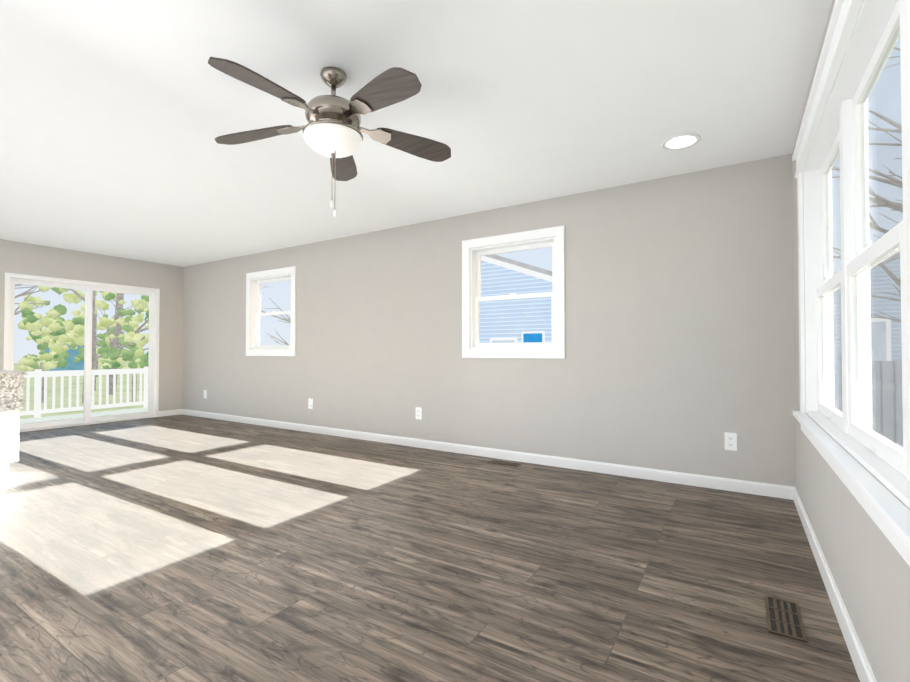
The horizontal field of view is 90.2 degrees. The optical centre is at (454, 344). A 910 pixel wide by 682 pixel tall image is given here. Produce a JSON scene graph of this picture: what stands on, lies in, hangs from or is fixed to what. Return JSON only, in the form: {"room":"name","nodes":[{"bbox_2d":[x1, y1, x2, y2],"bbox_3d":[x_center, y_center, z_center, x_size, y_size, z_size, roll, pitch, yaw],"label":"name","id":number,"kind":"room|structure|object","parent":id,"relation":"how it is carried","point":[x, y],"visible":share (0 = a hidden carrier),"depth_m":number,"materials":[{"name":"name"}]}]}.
{"room":"empty living room","nodes":[
{"label":"empty living room","id":0,"kind":"room"},
{"bbox_2d":[0,239,182,413],"bbox_3d":[-6.823,-0.117,4.489,0.130,2.530,7.870,-1,-1,32],"label":"wall","id":1,"kind":"structure","parent":0,"point":[43,261],"depth_m":7.10,"materials":[{"name":"beige paint"}]},
{"bbox_2d":[3,272,159,432],"bbox_3d":[-5.423,0.131,6.712,0.142,2.105,1.860,-1,-1,32],"label":"sliding glass door","id":2,"kind":"structure","parent":1,"relation":"in","point":[12,280],"depth_m":6.70,"materials":[{"name":"white plastic"}]},
{"bbox_2d":[158,409,181,416],"bbox_3d":[-4.780,1.151,7.598,0.015,0.092,0.340,-1,-1,32],"label":"baseboard","id":3,"kind":"structure","parent":1,"relation":"attached to","point":[177,411],"depth_m":7.60,"materials":[{"name":"white wood"}]},
{"bbox_2d":[0,0,832,266],"bbox_3d":[-3.156,-1.476,2.292,8.700,0.120,8.000,-1,-1,32],"label":"ceiling","id":4,"kind":"structure","parent":0,"point":[117,117],"depth_m":2.70,"materials":[{"name":"white paint"}]},
{"bbox_2d":[208,57,450,216],"bbox_3d":[-0.649,-1.034,2.322,1.294,0.763,1.264,-1,-1,32],"label":"ceiling fan","id":5,"kind":"object","parent":4,"relation":"hanging from","point":[332,129],"visible":1,"depth_m":2.27,"materials":[{"name":"wood"}]},
{"bbox_2d":[661,133,700,149],"bbox_3d":[1.562,-1.398,3.137,0.244,0.010,0.244,-1,-1,32],"label":"recessed light","id":6,"kind":"object","parent":4,"relation":"in","point":[680,141],"visible":1,"depth_m":3.13,"materials":[{"name":"white plastic"}]},
{"bbox_2d":[0,414,859,681],"bbox_3d":[-3.156,1.173,2.251,8.700,0.120,8.000,-1,-1,32],"label":"floor","id":7,"kind":"structure","parent":0,"point":[180,548],"depth_m":2.25,"materials":[{"name":"brown wood"}]},
{"bbox_2d":[0,370,26,473],"bbox_3d":[-4.990,0.686,3.559,1.410,0.895,2.080,-1,-1,32],"label":"kitchen island","id":8,"kind":"object","parent":7,"relation":"on","point":[11,392],"visible":1,"depth_m":4.00,"materials":[{"name":"stone"}]},
{"bbox_2d":[488,460,520,466],"bbox_3d":[0.474,1.144,4.356,0.300,0.004,0.110,-1,-1,32],"label":"floor vent","id":9,"kind":"object","parent":7,"relation":"in","point":[505,463],"visible":0.98,"depth_m":4.35,"materials":[{"name":"brown metal"}]},
{"bbox_2d":[764,595,806,641],"bbox_3d":[1.333,1.104,1.837,0.120,0.004,0.300,-1,-1,32],"label":"floor vent","id":10,"kind":"object","parent":7,"relation":"in","point":[784,617],"visible":1,"depth_m":1.82,"materials":[{"name":"brown metal"}]},
{"bbox_2d":[182,154,795,486],"bbox_3d":[-1.068,-0.099,5.607,8.700,2.530,0.130,-1,-1,32],"label":"wall","id":11,"kind":"structure","parent":0,"point":[679,336],"depth_m":4.15,"materials":[{"name":"beige paint"}]},
{"bbox_2d":[246,266,295,355],"bbox_3d":[-2.629,-0.449,6.577,1.110,1.240,0.150,-1,-1,32],"label":"window","id":12,"kind":"structure","parent":11,"relation":"in","point":[253,300],"depth_m":6.65,"materials":[{"name":"white plastic"}]},
{"bbox_2d":[308,398,312,408],"bbox_3d":[-1.927,0.793,6.048,0.082,0.135,0.008,-1,-1,32],"label":"electrical outlet","id":13,"kind":"object","parent":11,"relation":"attached to","point":[310,403],"visible":1,"depth_m":6.04,"materials":[{"name":"white plastic"}]},
{"bbox_2d":[416,407,421,419],"bbox_3d":[-0.410,0.778,5.099,0.082,0.135,0.008,-1,-1,32],"label":"electrical outlet","id":14,"kind":"object","parent":11,"relation":"attached to","point":[419,413],"visible":1,"depth_m":5.09,"materials":[{"name":"white plastic"}]},
{"bbox_2d":[182,409,789,498],"bbox_3d":[-1.107,1.119,5.526,8.440,0.092,0.016,-1,-1,32],"label":"baseboard","id":15,"kind":"structure","parent":11,"relation":"attached to","point":[742,486],"depth_m":4.29,"materials":[{"name":"white wood"}]},
{"bbox_2d":[462,225,564,358],"bbox_3d":[0.584,-0.480,4.567,1.110,1.240,0.150,-1,-1,32],"label":"window","id":16,"kind":"structure","parent":11,"relation":"in","point":[472,345],"depth_m":4.54,"materials":[{"name":"white plastic"}]},
{"bbox_2d":[724,432,736,450],"bbox_3d":[2.133,0.753,3.508,0.082,0.135,0.008,-1,-1,32],"label":"electrical outlet","id":17,"kind":"object","parent":11,"relation":"attached to","point":[730,441],"visible":1,"depth_m":3.50,"materials":[{"name":"white plastic"}]},
{"bbox_2d":[792,0,909,681],"bbox_3d":[0.442,-0.188,-0.057,0.130,2.530,7.870,-1,-1,32],"label":"wall","id":18,"kind":"structure","parent":0,"point":[868,565],"depth_m":1.59,"materials":[{"name":"beige paint"}]},
{"bbox_2d":[790,486,876,681],"bbox_3d":[0.414,1.032,0.018,0.016,0.092,7.680,-1,-1,32],"label":"baseboard","id":19,"kind":"structure","parent":18,"relation":"attached to","point":[862,666],"depth_m":1.83,"materials":[{"name":"white wood"}]},
{"bbox_2d":[792,0,909,566],"bbox_3d":[1.453,-0.350,1.614,0.185,1.729,2.904,-1,-1,32],"label":"window","id":20,"kind":"structure","parent":18,"relation":"in","point":[860,40],"depth_m":1.87,"materials":[{"name":"white plastic"}]},
{"label":"outside","id":21,"kind":"structure","parent":0,"visible":0},
{"bbox_2d":[14,361,143,418],"bbox_3d":[0.355,2.234,28.978,150.000,0.080,130.000,-1,-1,32],"label":"ground","id":22,"kind":"structure","parent":21,"point":[65,394],"depth_m":18.67,"materials":[{"name":"green plant"}]},
{"bbox_2d":[14,284,51,314],"bbox_3d":[-18.383,-3.793,17.330,8.237,11.616,6.934,-1,-1,32],"label":"tree","id":23,"kind":"object","parent":22,"relation":"on","point":[24,294],"depth_m":19.11,"materials":[{"name":"grey plant"}]},
{"bbox_2d":[18,350,67,402],"bbox_3d":[-13.993,1.093,15.276,3.580,1.770,1.381,-1,-1,32],"label":"tree","id":24,"kind":"object","parent":22,"relation":"on","point":[49,363],"depth_m":14.92,"materials":[{"name":"green plant"}]},
{"bbox_2d":[44,337,99,370],"bbox_3d":[-34.105,0.533,40.088,3.400,3.670,2.900,0,-1,12],"label":"shed","id":25,"kind":"object","parent":22,"relation":"on","point":[72,365],"depth_m":38.99,"materials":[{"name":"blue"}]},
{"bbox_2d":[17,286,148,390],"bbox_3d":[-16.184,-0.648,20.671,15.505,5.422,7.290,-1,-1,32],"label":"tree","id":26,"kind":"object","parent":22,"relation":"on","point":[56,320],"depth_m":17.67,"materials":[{"name":"green plant"}]},
{"bbox_2d":[19,366,147,423],"bbox_3d":[-6.875,1.182,8.212,3.905,1.370,8.100,-1,-1,32],"label":"railing","id":27,"kind":"object","parent":22,"relation":"on","point":[36,374],"depth_m":9.73,"materials":[{"name":"white wood"}]},
{"bbox_2d":[28,327,147,376],"bbox_3d":[-24.333,0.413,30.784,16.417,3.618,7.367,-1,-1,32],"label":"tree","id":28,"kind":"object","parent":22,"relation":"on","point":[52,346],"depth_m":29.84,"materials":[{"name":"green plant"}]},
{"bbox_2d":[62,288,144,402],"bbox_3d":[-12.689,-3.120,16.591,4.680,10.252,5.720,-1,-1,32],"label":"tree","id":29,"kind":"object","parent":22,"relation":"on","point":[93,310],"depth_m":15.45,"materials":[{"name":"plant"}]},
{"bbox_2d":[96,293,148,394],"bbox_3d":[-13.783,-3.547,18.074,6.088,11.158,7.062,-1,-1,32],"label":"tree","id":30,"kind":"object","parent":22,"relation":"on","point":[116,330],"depth_m":18.31,"materials":[{"name":"plant"}]},
{"bbox_2d":[97,346,147,401],"bbox_3d":[-10.426,1.018,14.833,3.230,1.907,1.844,-1,-1,32],"label":"tree","id":31,"kind":"object","parent":22,"relation":"on","point":[137,354],"depth_m":14.33,"materials":[{"name":"green plant"}]},
{"bbox_2d":[261,298,289,344],"bbox_3d":[-6.014,-1.936,20.636,5.608,8.010,6.078,-1,-1,32],"label":"tree","id":32,"kind":"object","parent":22,"relation":"on","point":[285,343],"depth_m":19.91,"materials":[{"name":"grey plant"}]},
{"bbox_2d":[480,254,551,342],"bbox_3d":[1.938,-0.558,17.412,9.700,5.140,8.600,-1,-1,32],"label":"neighbor house","id":33,"kind":"structure","parent":22,"relation":"on","point":[500,269],"depth_m":12.84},
{"bbox_2d":[831,47,901,187],"bbox_3d":[4.972,-1.946,4.053,2.692,7.508,2.536,-1,-1,32],"label":"tree","id":34,"kind":"object","parent":22,"relation":"on","point":[893,144],"depth_m":4.45,"materials":[{"name":"grey plant"}]},
{"bbox_2d":[833,252,901,409],"bbox_3d":[15.642,-0.645,14.146,10.100,5.210,7.600,-1,-1,32],"label":"house","id":35,"kind":"structure","parent":22,"relation":"on","point":[837,329],"depth_m":12.45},
{"bbox_2d":[832,36,902,322],"bbox_3d":[9.433,-2.833,8.667,4.958,9.433,4.654,-1,-1,32],"label":"tree","id":36,"kind":"object","parent":22,"relation":"on","point":[872,227],"depth_m":9.01,"materials":[{"name":"grey plant"}]},
{"bbox_2d":[838,354,902,447],"bbox_3d":[10.659,0.946,3.659,11.650,1.700,0.100,-1,-1,32],"label":"fence","id":37,"kind":"object","parent":22,"relation":"on","point":[885,404],"depth_m":6.48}
]}

